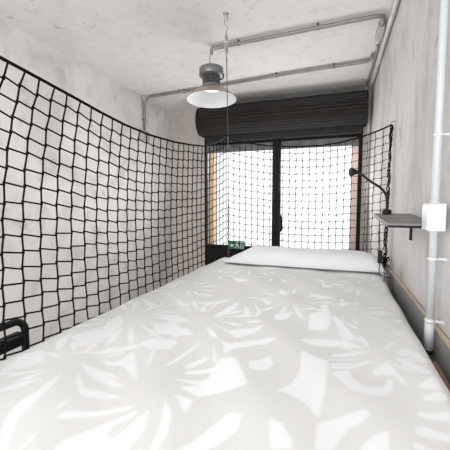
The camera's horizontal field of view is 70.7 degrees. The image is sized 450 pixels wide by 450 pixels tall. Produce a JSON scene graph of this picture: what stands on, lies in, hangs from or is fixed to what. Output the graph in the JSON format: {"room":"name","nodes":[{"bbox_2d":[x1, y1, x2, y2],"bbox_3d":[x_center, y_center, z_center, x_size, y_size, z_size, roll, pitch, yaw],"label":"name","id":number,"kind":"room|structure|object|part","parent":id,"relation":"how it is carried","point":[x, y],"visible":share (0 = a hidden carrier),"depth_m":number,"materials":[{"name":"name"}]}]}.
{"room":"bedroom","nodes":[
{"label":"bedroom","id":0,"kind":"room"},
{"bbox_2d":[0,19,170,361],"bbox_3d":[-1.919,0.409,2.002,0.200,3.795,6.450,1,4,19],"label":"wall","id":1,"kind":"structure","parent":0,"point":[21,48],"depth_m":2.98,"materials":[{"name":"white paint"}]},
{"bbox_2d":[140,130,149,140],"bbox_3d":[-1.027,-1.147,4.068,0.049,0.120,0.160,1,4,19],"label":"junction box","id":2,"kind":"object","parent":1,"relation":"attached to","point":[142,135],"visible":0.79,"depth_m":4.02,"materials":[{"name":"grey plastic"}]},
{"bbox_2d":[0,0,392,110],"bbox_3d":[-0.535,-1.524,1.378,3.130,0.150,6.450,1,4,19],"label":"ceiling","id":3,"kind":"structure","parent":0,"point":[148,47],"depth_m":2.63,"materials":[{"name":"white paint"}]},
{"bbox_2d":[0,56,394,360],"bbox_3d":[-0.205,-0.483,1.677,2.784,1.967,1.117,-4,6,-41],"label":"safety net","id":4,"kind":"object","parent":3,"relation":"hanging from","point":[19,85],"visible":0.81,"depth_m":1.42,"materials":[{"name":"fabric"}]},
{"bbox_3d":[1.120,-0.178,2.185,0.052,1.022,0.120,1,4,19],"label":"lashing cord","id":5,"kind":"part","parent":4,"relation":"part of","materials":[{"name":"black fabric"}]},
{"bbox_2d":[223,12,229,257],"bbox_3d":[0.022,-0.526,2.461,0.039,1.997,0.287,1,4,7],"label":"cable","id":6,"kind":"object","parent":3,"relation":"hanging from","point":[225,14],"visible":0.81,"depth_m":2.43,"materials":[{"name":"metal"}]},
{"bbox_2d":[142,54,373,130],"bbox_3d":[0.170,-1.379,3.512,2.671,0.444,0.129,2,5,25],"label":"conduit","id":7,"kind":"object","parent":3,"relation":"attached to","point":[370,59],"visible":0.95,"depth_m":3.35,"materials":[{"name":"grey metal"}]},
{"bbox_2d":[210,13,384,54],"bbox_3d":[0.513,-1.498,2.519,1.375,0.064,0.142,1,4,19],"label":"conduit","id":8,"kind":"object","parent":3,"relation":"attached to","point":[318,27],"visible":0.99,"depth_m":2.44,"materials":[{"name":"grey metal"}]},
{"bbox_2d":[187,54,235,107],"bbox_3d":[-0.118,-1.287,2.765,0.434,0.398,0.434,1,4,19],"label":"pendant lamp","id":9,"kind":"object","parent":8,"relation":"hanging from","point":[211,94],"visible":0.98,"depth_m":2.77,"materials":[{"name":"metal"}]},
{"bbox_3d":[-0.118,-1.147,2.776,0.434,0.117,0.434,1,4,19],"label":"lamp shade","id":10,"kind":"part","parent":9,"relation":"part of","materials":[{"name":"white metal"}]},
{"bbox_2d":[202,73,223,84],"bbox_3d":[-0.103,-1.260,2.766,0.202,0.107,0.168,1,4,19],"label":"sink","id":11,"kind":"object","parent":9,"relation":"in","point":[207,78],"depth_m":2.72,"materials":[{"name":"black metal"}]},
{"bbox_2d":[366,44,378,89],"bbox_3d":[1.441,-1.528,3.107,0.034,0.074,1.032,1,4,19],"label":"conduit","id":12,"kind":"object","parent":3,"relation":"attached to","point":[377,45],"visible":0.95,"depth_m":3.05,"materials":[{"name":"grey metal"}]},
{"bbox_2d":[375,22,384,43],"bbox_3d":[1.218,-1.504,2.502,0.046,0.051,0.280,1,4,19],"label":"junction box","id":13,"kind":"object","parent":3,"relation":"attached to","point":[380,29],"visible":0.96,"depth_m":2.44,"materials":[{"name":"grey plastic"}]},
{"bbox_2d":[169,90,366,280],"bbox_3d":[0.495,0.230,4.463,2.730,3.795,0.200,1,4,19],"label":"wall","id":14,"kind":"structure","parent":0,"point":[182,127],"depth_m":4.67,"materials":[{"name":"paint"}]},
{"bbox_2d":[210,153,215,243],"bbox_3d":[-0.449,-0.093,5.089,0.600,4.350,0.200,1,4,19],"label":"trim","id":15,"kind":"structure","parent":14,"relation":"attached to","point":[212,176],"depth_m":4.93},
{"bbox_2d":[195,90,368,143],"bbox_3d":[0.644,-1.346,4.017,2.119,0.473,0.322,1,4,19],"label":"box","id":16,"kind":"object","parent":14,"relation":"attached to","point":[342,113],"visible":1,"depth_m":3.88,"materials":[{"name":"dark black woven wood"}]},
{"bbox_2d":[205,127,362,264],"bbox_3d":[0.690,0.450,4.305,2.092,3.380,0.149,1,4,19],"label":"window","id":17,"kind":"structure","parent":14,"relation":"in","point":[320,140],"depth_m":4.23,"materials":[{"name":"black metal"}]},
{"bbox_3d":[-0.272,0.422,4.686,0.025,3.380,0.063,1,4,19],"label":"frame post","id":18,"kind":"part","parent":17,"relation":"part of","materials":[{"name":"black metal"}]},
{"bbox_3d":[0.193,1.222,4.578,0.961,1.800,0.042,1,4,19],"label":"panel","id":19,"kind":"part","parent":17,"relation":"part of","materials":[{"name":"black metal"}]},
{"bbox_3d":[0.194,0.309,4.514,0.961,0.030,0.063,1,4,19],"label":"sill rail","id":20,"kind":"part","parent":17,"relation":"part of","materials":[{"name":"black metal"}]},
{"bbox_2d":[229,241,244,248],"bbox_3d":[0.164,0.282,4.475,0.230,0.114,0.024,1,4,19],"label":"exit sign","id":21,"kind":"object","parent":17,"relation":"attached to","point":[236,246],"visible":0.84,"depth_m":4.46,"materials":[{"name":"green plastic"}]},
{"bbox_3d":[0.194,-1.187,4.406,0.961,0.130,0.063,1,4,19],"label":"head rail","id":22,"kind":"part","parent":17,"relation":"part of","materials":[{"name":"black metal"}]},
{"bbox_3d":[0.740,-0.020,4.217,0.037,0.230,0.085,-2,4,-21],"label":"handle","id":23,"kind":"part","parent":17,"relation":"part of","materials":[{"name":"black metal"}]},
{"bbox_3d":[1.198,-1.162,4.056,0.955,0.130,0.063,1,4,19],"label":"head rail","id":24,"kind":"part","parent":17,"relation":"part of","materials":[{"name":"black metal"}]},
{"bbox_3d":[1.670,0.471,4.009,0.045,3.380,0.063,1,4,19],"label":"frame post","id":25,"kind":"part","parent":17,"relation":"part of","materials":[{"name":"black metal"}]},
{"bbox_2d":[349,146,357,249],"bbox_3d":[1.988,-0.030,4.208,0.616,4.350,0.260,1,4,19],"label":"trim","id":26,"kind":"structure","parent":14,"relation":"attached to","point":[353,194],"depth_m":4.16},
{"bbox_2d":[367,0,449,339],"bbox_3d":[0.848,0.479,1.039,0.200,3.795,6.450,1,4,19],"label":"wall","id":27,"kind":"structure","parent":0,"point":[404,86],"depth_m":1.68,"materials":[{"name":"white paint"}]},
{"bbox_2d":[363,0,399,251],"bbox_3d":[0.750,0.462,1.144,0.050,3.792,5.786,1,4,19],"label":"pipe","id":28,"kind":"object","parent":27,"relation":"attached to","point":[394,9],"visible":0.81,"depth_m":3.63,"materials":[{"name":"grey metal"}]},
{"bbox_2d":[373,213,421,239],"bbox_3d":[0.795,0.024,1.435,0.179,0.135,0.496,1,4,19],"label":"wall shelf","id":29,"kind":"object","parent":27,"relation":"attached to","point":[393,220],"visible":0.77,"depth_m":1.35,"materials":[{"name":"grey laminate"}]},
{"bbox_2d":[349,167,391,277],"bbox_3d":[0.832,0.010,1.683,0.357,0.621,0.149,-2,4,-22],"label":"reading lamp","id":30,"kind":"object","parent":29,"relation":"on","point":[352,171],"visible":0.95,"depth_m":1.64,"materials":[{"name":"black metal"}]},
{"bbox_3d":[0.828,0.037,1.682,0.013,0.224,0.086,1,4,16],"label":"cord","id":31,"kind":"part","parent":30,"relation":"part of","materials":[{"name":"black metal"}]},
{"bbox_2d":[377,250,390,277],"bbox_3d":[0.899,0.224,1.783,0.173,0.180,0.025,-4,6,-42],"label":"switch","id":32,"kind":"object","parent":30,"relation":"attached to","point":[379,258],"depth_m":1.72,"materials":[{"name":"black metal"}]},
{"bbox_3d":[0.793,-0.020,1.427,0.178,0.030,0.487,1,4,19],"label":"under frame","id":33,"kind":"part","parent":29,"relation":"part of","materials":[{"name":"black metal"}]},
{"bbox_2d":[383,264,449,383],"bbox_3d":[0.749,0.499,1.101,0.018,0.245,2.700,1,4,19],"label":"board","id":34,"kind":"object","parent":27,"relation":"attached to","point":[412,310],"visible":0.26,"depth_m":1.39,"materials":[{"name":"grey wood"}]},
{"bbox_2d":[423,0,449,354],"bbox_3d":[0.747,-0.471,1.074,0.058,1.875,0.033,1,4,19],"label":"pipe","id":35,"kind":"object","parent":27,"relation":"attached to","point":[429,320],"visible":0.98,"depth_m":1.09,"materials":[{"name":"white metal"}]},
{"bbox_2d":[422,201,446,232],"bbox_3d":[0.730,-0.028,1.109,0.056,0.110,0.075,1,4,19],"label":"junction box","id":36,"kind":"object","parent":35,"relation":"attached to","point":[434,212],"visible":1,"depth_m":1.08,"materials":[{"name":"white plastic"}]},
{"bbox_3d":[0.706,-0.029,1.118,0.004,0.089,0.069,1,4,19],"label":"lid","id":37,"kind":"part","parent":36,"relation":"part of","materials":[{"name":"white plastic"}]},
{"bbox_3d":[-0.535,2.386,1.662,3.130,0.100,6.450,1,4,19],"label":"floor","id":38,"kind":"structure","parent":0,"visible":0},
{"bbox_2d":[0,319,29,354],"bbox_3d":[-0.790,1.357,0.998,0.058,2.048,0.465,1,4,19],"label":"ladder","id":39,"kind":"object","parent":38,"relation":"on","point":[17,341],"visible":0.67,"depth_m":1.08,"materials":[{"name":"black metal"}]},
{"bbox_2d":[432,361,449,390],"bbox_3d":[0.143,1.374,1.515,1.352,1.940,2.360,1,4,19],"label":"bed","id":40,"kind":"object","parent":38,"relation":"on","point":[435,364],"visible":0.02,"depth_m":0.94,"materials":[{"name":"brown wood"}]},
{"bbox_2d":[0,257,449,449],"bbox_3d":[0.151,0.457,1.419,1.238,0.228,2.257,1,4,19],"label":"mattress","id":41,"kind":"object","parent":40,"relation":"on","point":[221,355],"visible":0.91,"depth_m":0.83,"materials":[{"name":"white fabric"}]},
{"bbox_2d":[223,246,385,272],"bbox_3d":[0.541,0.224,2.272,1.076,0.115,0.345,1,4,19],"label":"pillow","id":42,"kind":"object","parent":41,"relation":"on","point":[331,259],"visible":0.99,"depth_m":2.13,"materials":[{"name":"white fabric"}]}
]}

